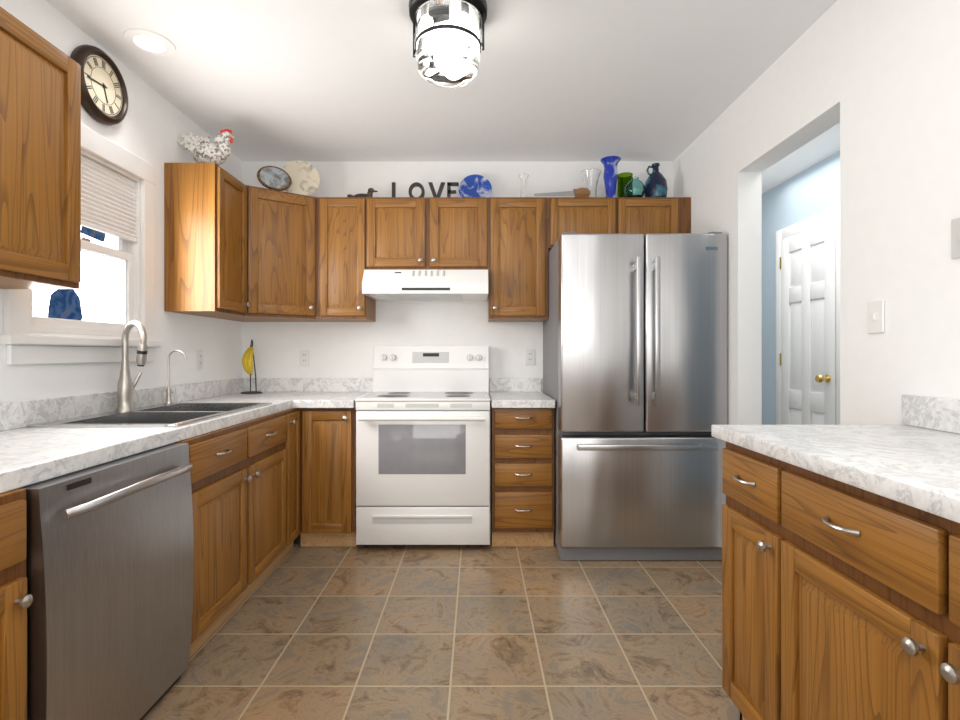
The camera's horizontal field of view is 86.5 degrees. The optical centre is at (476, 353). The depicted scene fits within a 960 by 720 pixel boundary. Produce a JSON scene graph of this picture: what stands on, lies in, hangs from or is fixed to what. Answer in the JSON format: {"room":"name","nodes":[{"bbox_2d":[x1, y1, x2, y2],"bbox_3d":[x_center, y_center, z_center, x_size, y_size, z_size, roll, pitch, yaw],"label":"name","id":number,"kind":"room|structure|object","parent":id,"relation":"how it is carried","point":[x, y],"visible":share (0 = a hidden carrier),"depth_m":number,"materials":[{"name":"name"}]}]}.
{"room":"kitchen","nodes":[
{"label":"kitchen","id":0,"kind":"room"},
{"bbox_2d":[0,0,241,402],"bbox_3d":[-1.770,-0.110,0.718,0.100,2.600,6.236,0,0,0],"label":"wall","id":1,"kind":"structure","parent":0,"point":[152,126],"depth_m":2.66,"materials":[{"name":"paint"}]},
{"bbox_2d":[0,7,80,288],"bbox_3d":[-1.552,-0.642,1.399,0.329,0.815,0.897,0,0,0],"label":"upper cabinet","id":2,"kind":"object","parent":1,"relation":"attached to","point":[40,162],"visible":1,"depth_m":1.66,"materials":[{"name":"brown wood"}]},
{"bbox_2d":[0,124,161,364],"bbox_3d":[-1.748,-0.475,2.275,0.141,1.030,0.890,0,0,0],"label":"window","id":3,"kind":"structure","parent":1,"relation":"in","point":[114,294],"depth_m":2.35,"materials":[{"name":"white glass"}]},
{"bbox_2d":[81,155,136,241],"bbox_3d":[-1.738,-0.720,2.275,0.028,0.306,0.626,0,0,0],"label":"window blind","id":4,"kind":"object","parent":3,"relation":"attached to","point":[108,200],"visible":0.48,"depth_m":2.39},
{"bbox_2d":[70,44,127,124],"bbox_3d":[-1.695,-1.210,2.305,0.046,0.324,0.324,0,0,0],"label":"wall clock","id":5,"kind":"object","parent":1,"relation":"attached to","point":[104,96],"visible":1,"depth_m":2.29,"materials":[{"name":"brown metal"}]},
{"bbox_2d":[196,350,202,369],"bbox_3d":[-1.714,0.037,3.155,0.008,0.118,0.072,0,0,0],"label":"electrical outlet","id":6,"kind":"object","parent":1,"relation":"attached to","point":[199,359],"visible":1,"depth_m":3.15,"materials":[{"name":"white plastic"}]},
{"bbox_2d":[164,163,251,318],"bbox_3d":[-1.543,-0.642,3.003,0.348,0.816,0.405,0,0,0],"label":"upper cabinet","id":7,"kind":"object","parent":1,"relation":"attached to","point":[235,249],"depth_m":2.80,"materials":[{"name":"brown wood"}]},
{"bbox_2d":[178,129,234,165],"bbox_3d":[-1.556,-1.175,2.945,0.319,0.249,0.111,0,0,0],"label":"rooster","id":8,"kind":"object","parent":7,"relation":"on","point":[204,150],"visible":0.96,"depth_m":2.92},
{"bbox_2d":[143,516,739,719],"bbox_3d":[0.290,1.240,1.800,4.220,0.100,8.600,0,0,0],"label":"floor","id":9,"kind":"structure","parent":0,"point":[423,632],"depth_m":2.11,"materials":[{"name":"tile"}]},
{"bbox_2d":[0,548,32,719],"bbox_3d":[-1.393,0.839,0.992,0.646,0.698,0.483,0,0,0],"label":"base cabinet","id":10,"kind":"object","parent":9,"relation":"on","point":[15,600],"depth_m":1.18,"materials":[{"name":"brown wood"}]},
{"bbox_2d":[1,443,193,719],"bbox_3d":[-1.339,0.757,1.562,0.701,0.857,0.647,0,0,0],"label":"dishwasher","id":11,"kind":"object","parent":9,"relation":"on","point":[110,563],"visible":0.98,"depth_m":1.46,"materials":[{"name":"silver metal"}]},
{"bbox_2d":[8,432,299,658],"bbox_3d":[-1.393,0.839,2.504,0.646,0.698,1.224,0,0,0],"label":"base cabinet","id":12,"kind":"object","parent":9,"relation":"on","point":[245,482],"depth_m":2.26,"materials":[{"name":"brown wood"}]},
{"bbox_2d":[0,378,299,493],"bbox_3d":[-1.401,0.251,2.241,0.630,0.149,2.983,0,0,0],"label":"countertop","id":13,"kind":"structure","parent":12,"relation":"on","point":[30,455],"depth_m":1.87,"materials":[{"name":"stone"}]},
{"bbox_2d":[116,321,147,411],"bbox_3d":[-1.587,0.056,2.372,0.178,0.420,0.154,0,0,0],"label":"faucet","id":14,"kind":"object","parent":13,"relation":"on","point":[125,387],"visible":1,"depth_m":2.35,"materials":[{"name":"silver metal"}]},
{"bbox_2d":[26,403,271,442],"bbox_3d":[-1.410,0.358,2.360,0.570,0.182,0.890,0,0,0],"label":"sink","id":15,"kind":"object","parent":13,"relation":"in","point":[171,415],"visible":0.33,"depth_m":2.35,"materials":[{"name":"metal"}]},
{"bbox_2d":[164,350,186,403],"bbox_3d":[-1.603,0.122,2.722,0.114,0.289,0.056,0,0,0],"label":"filter faucet","id":16,"kind":"object","parent":13,"relation":"on","point":[169,392],"visible":1,"depth_m":2.71,"materials":[{"name":"silver metal"}]},
{"bbox_2d":[241,340,261,393],"bbox_3d":[-1.585,0.086,3.579,0.140,0.378,0.153,0,0,0],"label":"stand","id":17,"kind":"object","parent":13,"relation":"on","point":[248,360],"visible":1,"depth_m":3.53,"materials":[{"name":"black metal"}]},
{"bbox_2d":[299,407,356,546],"bbox_3d":[-0.917,0.757,3.398,0.344,0.862,0.668,0,0,0],"label":"base cabinet","id":18,"kind":"object","parent":9,"relation":"on","point":[327,477],"visible":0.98,"depth_m":3.10,"materials":[{"name":"brown wood"}]},
{"bbox_2d":[292,378,372,407],"bbox_3d":[-0.915,0.251,3.396,0.345,0.149,0.673,0,0,0],"label":"countertop","id":19,"kind":"structure","parent":18,"relation":"on","point":[314,392],"depth_m":3.71,"materials":[{"name":"stone"}]},
{"bbox_2d":[355,346,490,546],"bbox_3d":[-0.327,0.566,3.366,0.817,1.246,0.711,0,0,0],"label":"stove","id":20,"kind":"object","parent":9,"relation":"on","point":[422,445],"visible":1,"depth_m":3.07,"materials":[{"name":"white metal"}]},
{"bbox_2d":[490,403,553,546],"bbox_3d":[0.282,0.757,3.399,0.380,0.862,0.666,0,0,0],"label":"base cabinet","id":21,"kind":"object","parent":9,"relation":"on","point":[522,477],"visible":1,"depth_m":3.10,"materials":[{"name":"brown wood"}]},
{"bbox_2d":[489,378,554,407],"bbox_3d":[0.280,0.251,3.397,0.381,0.149,0.673,0,0,0],"label":"countertop","id":22,"kind":"structure","parent":21,"relation":"on","point":[515,393],"depth_m":3.48,"materials":[{"name":"stone"}]},
{"bbox_2d":[543,232,726,559],"bbox_3d":[0.953,0.242,3.281,0.950,1.888,0.887,0,0,0],"label":"fridge","id":23,"kind":"object","parent":9,"relation":"on","point":[635,357],"visible":0.98,"depth_m":2.90,"materials":[{"name":"silver metal"}]},
{"bbox_2d":[722,443,755,719],"bbox_3d":[1.117,0.732,1.484,0.632,0.912,0.393,0,0,0],"label":"base cabinet","id":24,"kind":"object","parent":9,"relation":"on","point":[738,465],"depth_m":1.56,"materials":[{"name":"brown wood"}]},
{"bbox_2d":[756,455,959,719],"bbox_3d":[1.117,0.732,0.874,0.632,0.912,1.093,0,0,0],"label":"base cabinet","id":25,"kind":"object","parent":9,"relation":"on","point":[840,572],"depth_m":1.10,"materials":[{"name":"brown wood"}]},
{"bbox_2d":[712,423,959,526],"bbox_3d":[1.107,0.255,0.550,0.652,0.039,2.300,0,0,0],"label":"countertop","id":26,"kind":"structure","parent":25,"relation":"on","point":[918,468],"depth_m":1.20,"materials":[{"name":"white stone"}]},
{"bbox_2d":[46,0,839,193],"bbox_3d":[0.290,-1.400,1.800,4.220,0.220,8.600,0,0,0],"label":"ceiling","id":27,"kind":"structure","parent":0,"point":[550,81],"depth_m":2.58,"materials":[{"name":"paint"}]},
{"bbox_2d":[123,28,175,55],"bbox_3d":[-1.478,-1.405,2.305,0.200,0.010,0.200,0,0,0],"label":"recessed light","id":28,"kind":"object","parent":27,"relation":"in","point":[149,42],"visible":1,"depth_m":2.29,"materials":[{"name":"white glass"}]},
{"bbox_2d":[409,0,486,88],"bbox_3d":[-0.117,-1.259,2.070,0.319,0.301,0.319,0,0,0],"label":"ceiling light fixture","id":29,"kind":"object","parent":27,"relation":"attached to","point":[448,48],"visible":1,"depth_m":1.98,"materials":[{"name":"glass"}]},
{"bbox_2d":[242,162,672,515],"bbox_3d":[-0.192,-0.110,3.786,3.256,2.600,0.100,0,0,0],"label":"wall","id":30,"kind":"structure","parent":0,"point":[341,349],"depth_m":3.74,"materials":[{"name":"paint"}]},
{"bbox_2d":[225,186,315,321],"bbox_3d":[-1.396,-0.642,3.416,0.642,0.816,0.635,0,0,0],"label":"upper cabinet","id":31,"kind":"object","parent":30,"relation":"attached to","point":[283,223],"depth_m":3.28,"materials":[{"name":"brown wood"}]},
{"bbox_2d":[257,166,291,190],"bbox_3d":[-1.309,-1.135,3.296,0.212,0.164,0.055,0,0,-34],"label":"decor","id":32,"kind":"object","parent":31,"relation":"on","point":[274,178],"visible":0.96,"depth_m":3.29,"materials":[{"name":"grey ceramic"}]},
{"bbox_2d":[282,161,319,194],"bbox_3d":[-1.194,-1.183,3.437,0.252,0.256,0.080,0,0,0],"label":"decorative plate","id":33,"kind":"object","parent":31,"relation":"on","point":[305,177],"visible":0.92,"depth_m":3.45,"materials":[{"name":"beige ceramic"}]},
{"bbox_2d":[300,350,309,365],"bbox_3d":[-1.260,0.030,3.730,0.072,0.118,0.008,0,0,0],"label":"electrical outlet","id":34,"kind":"object","parent":30,"relation":"attached to","point":[304,357],"visible":1,"depth_m":3.73,"materials":[{"name":"white plastic"}]},
{"bbox_2d":[316,197,375,321],"bbox_3d":[-0.906,-0.642,3.546,0.457,0.816,0.374,0,0,0],"label":"upper cabinet","id":35,"kind":"object","parent":30,"relation":"attached to","point":[345,226],"depth_m":3.40,"materials":[{"name":"brown wood"}]},
{"bbox_2d":[376,197,491,274],"bbox_3d":[-0.331,-0.801,3.565,0.822,0.499,0.337,0,0,0],"label":"upper cabinet","id":36,"kind":"object","parent":30,"relation":"attached to","point":[413,233],"depth_m":3.40,"materials":[{"name":"brown wood"}]},
{"bbox_2d":[347,188,377,196],"bbox_3d":[-0.799,-1.105,3.560,0.214,0.108,0.076,0,0,0],"label":"duck","id":37,"kind":"object","parent":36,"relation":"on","point":[371,191],"visible":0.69,"depth_m":3.54},
{"bbox_2d":[362,270,487,300],"bbox_3d":[-0.331,-0.465,3.490,0.805,0.168,0.484,0,0,0],"label":"range hood","id":38,"kind":"object","parent":36,"relation":"attached to","point":[424,285],"visible":1,"depth_m":3.27,"materials":[{"name":"white metal"}]},
{"bbox_2d":[392,182,458,196],"bbox_3d":[-0.355,-1.115,3.510,0.460,0.128,0.020,0,0,0],"label":"decor","id":39,"kind":"object","parent":36,"relation":"on","point":[440,190],"visible":0.83,"depth_m":3.50,"materials":[{"name":"black plastic"}]},
{"bbox_2d":[459,174,491,196],"bbox_3d":[-0.012,-1.173,3.640,0.238,0.233,0.056,0,0,0],"label":"decorative plate","id":40,"kind":"object","parent":36,"relation":"on","point":[474,185],"visible":0.88,"depth_m":3.65,"materials":[{"name":"blue ceramic"}]},
{"bbox_2d":[488,197,551,321],"bbox_3d":[0.244,-0.642,3.565,0.469,0.816,0.337,0,0,0],"label":"upper cabinet","id":41,"kind":"object","parent":30,"relation":"attached to","point":[521,226],"depth_m":3.40,"materials":[{"name":"brown wood"}]},
{"bbox_2d":[519,174,528,196],"bbox_3d":[0.330,-1.156,3.600,0.072,0.210,0.072,0,0,0],"label":"decorative vase","id":42,"kind":"object","parent":41,"relation":"on","point":[523,178],"visible":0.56,"depth_m":3.58,"materials":[{"name":"clear glass"}]},
{"bbox_2d":[534,188,589,196],"bbox_3d":[0.578,-1.099,3.472,0.385,0.090,0.096,0,0,0],"label":"saw","id":43,"kind":"object","parent":41,"relation":"on","point":[581,192],"visible":0.95,"depth_m":3.45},
{"bbox_2d":[525,349,534,364],"bbox_3d":[0.388,0.022,3.730,0.072,0.118,0.008,0,0,0],"label":"electrical outlet","id":44,"kind":"object","parent":30,"relation":"attached to","point":[529,356],"visible":1,"depth_m":3.73,"materials":[{"name":"white plastic"}]},
{"bbox_2d":[552,197,690,246],"bbox_3d":[0.955,-0.880,3.565,0.955,0.341,0.337,0,0,0],"label":"upper cabinet","id":45,"kind":"object","parent":30,"relation":"attached to","point":[580,215],"depth_m":3.40,"materials":[{"name":"brown wood"}]},
{"bbox_2d":[581,169,600,196],"bbox_3d":[0.800,-1.163,3.580,0.140,0.225,0.140,0,0,0],"label":"vase","id":46,"kind":"object","parent":45,"relation":"on","point":[590,177],"visible":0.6,"depth_m":3.54,"materials":[{"name":"clear glass"}]},
{"bbox_2d":[600,156,620,196],"bbox_3d":[0.925,-1.198,3.530,0.143,0.293,0.143,0,0,0],"label":"vase","id":47,"kind":"object","parent":45,"relation":"on","point":[610,175],"visible":0.83,"depth_m":3.49,"materials":[{"name":"blue glass"}]},
{"bbox_2d":[617,172,632,196],"bbox_3d":[1.050,-1.161,3.620,0.108,0.220,0.108,0,0,0],"label":"vase","id":48,"kind":"object","parent":45,"relation":"on","point":[624,178],"visible":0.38,"depth_m":3.58,"materials":[{"name":"green glass"}]},
{"bbox_2d":[624,177,644,196],"bbox_3d":[1.075,-1.125,3.475,0.136,0.148,0.136,0,0,0],"label":"bottle","id":49,"kind":"object","parent":45,"relation":"on","point":[635,187],"visible":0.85,"depth_m":3.43,"materials":[{"name":"teal glass"}]},
{"bbox_2d":[644,163,667,196],"bbox_3d":[1.240,-1.184,3.540,0.156,0.266,0.156,0,0,0],"label":"jug","id":50,"kind":"object","parent":45,"relation":"on","point":[656,183],"visible":0.81,"depth_m":3.48,"materials":[{"name":"blue ceramic"}]},
{"bbox_2d":[762,151,839,424],"bbox_3d":[2.350,-0.110,1.800,0.100,2.600,8.600,0,0,0],"label":"wall","id":51,"kind":"structure","parent":0,"point":[813,190],"depth_m":3.89,"materials":[{"name":"blue paint"}]},
{"bbox_2d":[776,206,839,424],"bbox_3d":[2.250,0.126,3.530,0.096,2.122,0.730,0,0,0],"label":"hall door","id":52,"kind":"structure","parent":51,"relation":"in","point":[808,321],"depth_m":3.50,"materials":[{"name":"white wood"}]},
{"bbox_2d":[673,0,959,424],"bbox_3d":[1.501,-0.110,1.850,0.130,2.600,8.500,0,0,0],"label":"wall","id":53,"kind":"structure","parent":0,"point":[878,81],"depth_m":1.88,"materials":[{"name":"paint"}]},
{"bbox_2d":[868,300,883,333],"bbox_3d":[1.427,-0.133,1.830,0.014,0.118,0.072,0,0,0],"label":"light switch","id":54,"kind":"object","parent":53,"relation":"attached to","point":[876,316],"visible":1,"depth_m":1.82,"materials":[{"name":"white plastic"}]},
{"bbox_2d":[902,395,959,434],"bbox_3d":[1.423,0.185,0.550,0.019,0.099,2.300,0,0,0],"label":"backsplash","id":55,"kind":"structure","parent":53,"relation":"attached to","point":[941,414],"depth_m":1.58,"materials":[{"name":"white stone"}]},
{"bbox_2d":[951,217,959,258],"bbox_3d":[1.427,-0.345,1.500,0.014,0.120,0.075,0,0,0],"label":"light switch","id":56,"kind":"object","parent":53,"relation":"attached to","point":[955,238],"visible":1,"depth_m":1.52,"materials":[{"name":"white plastic"}]}
]}

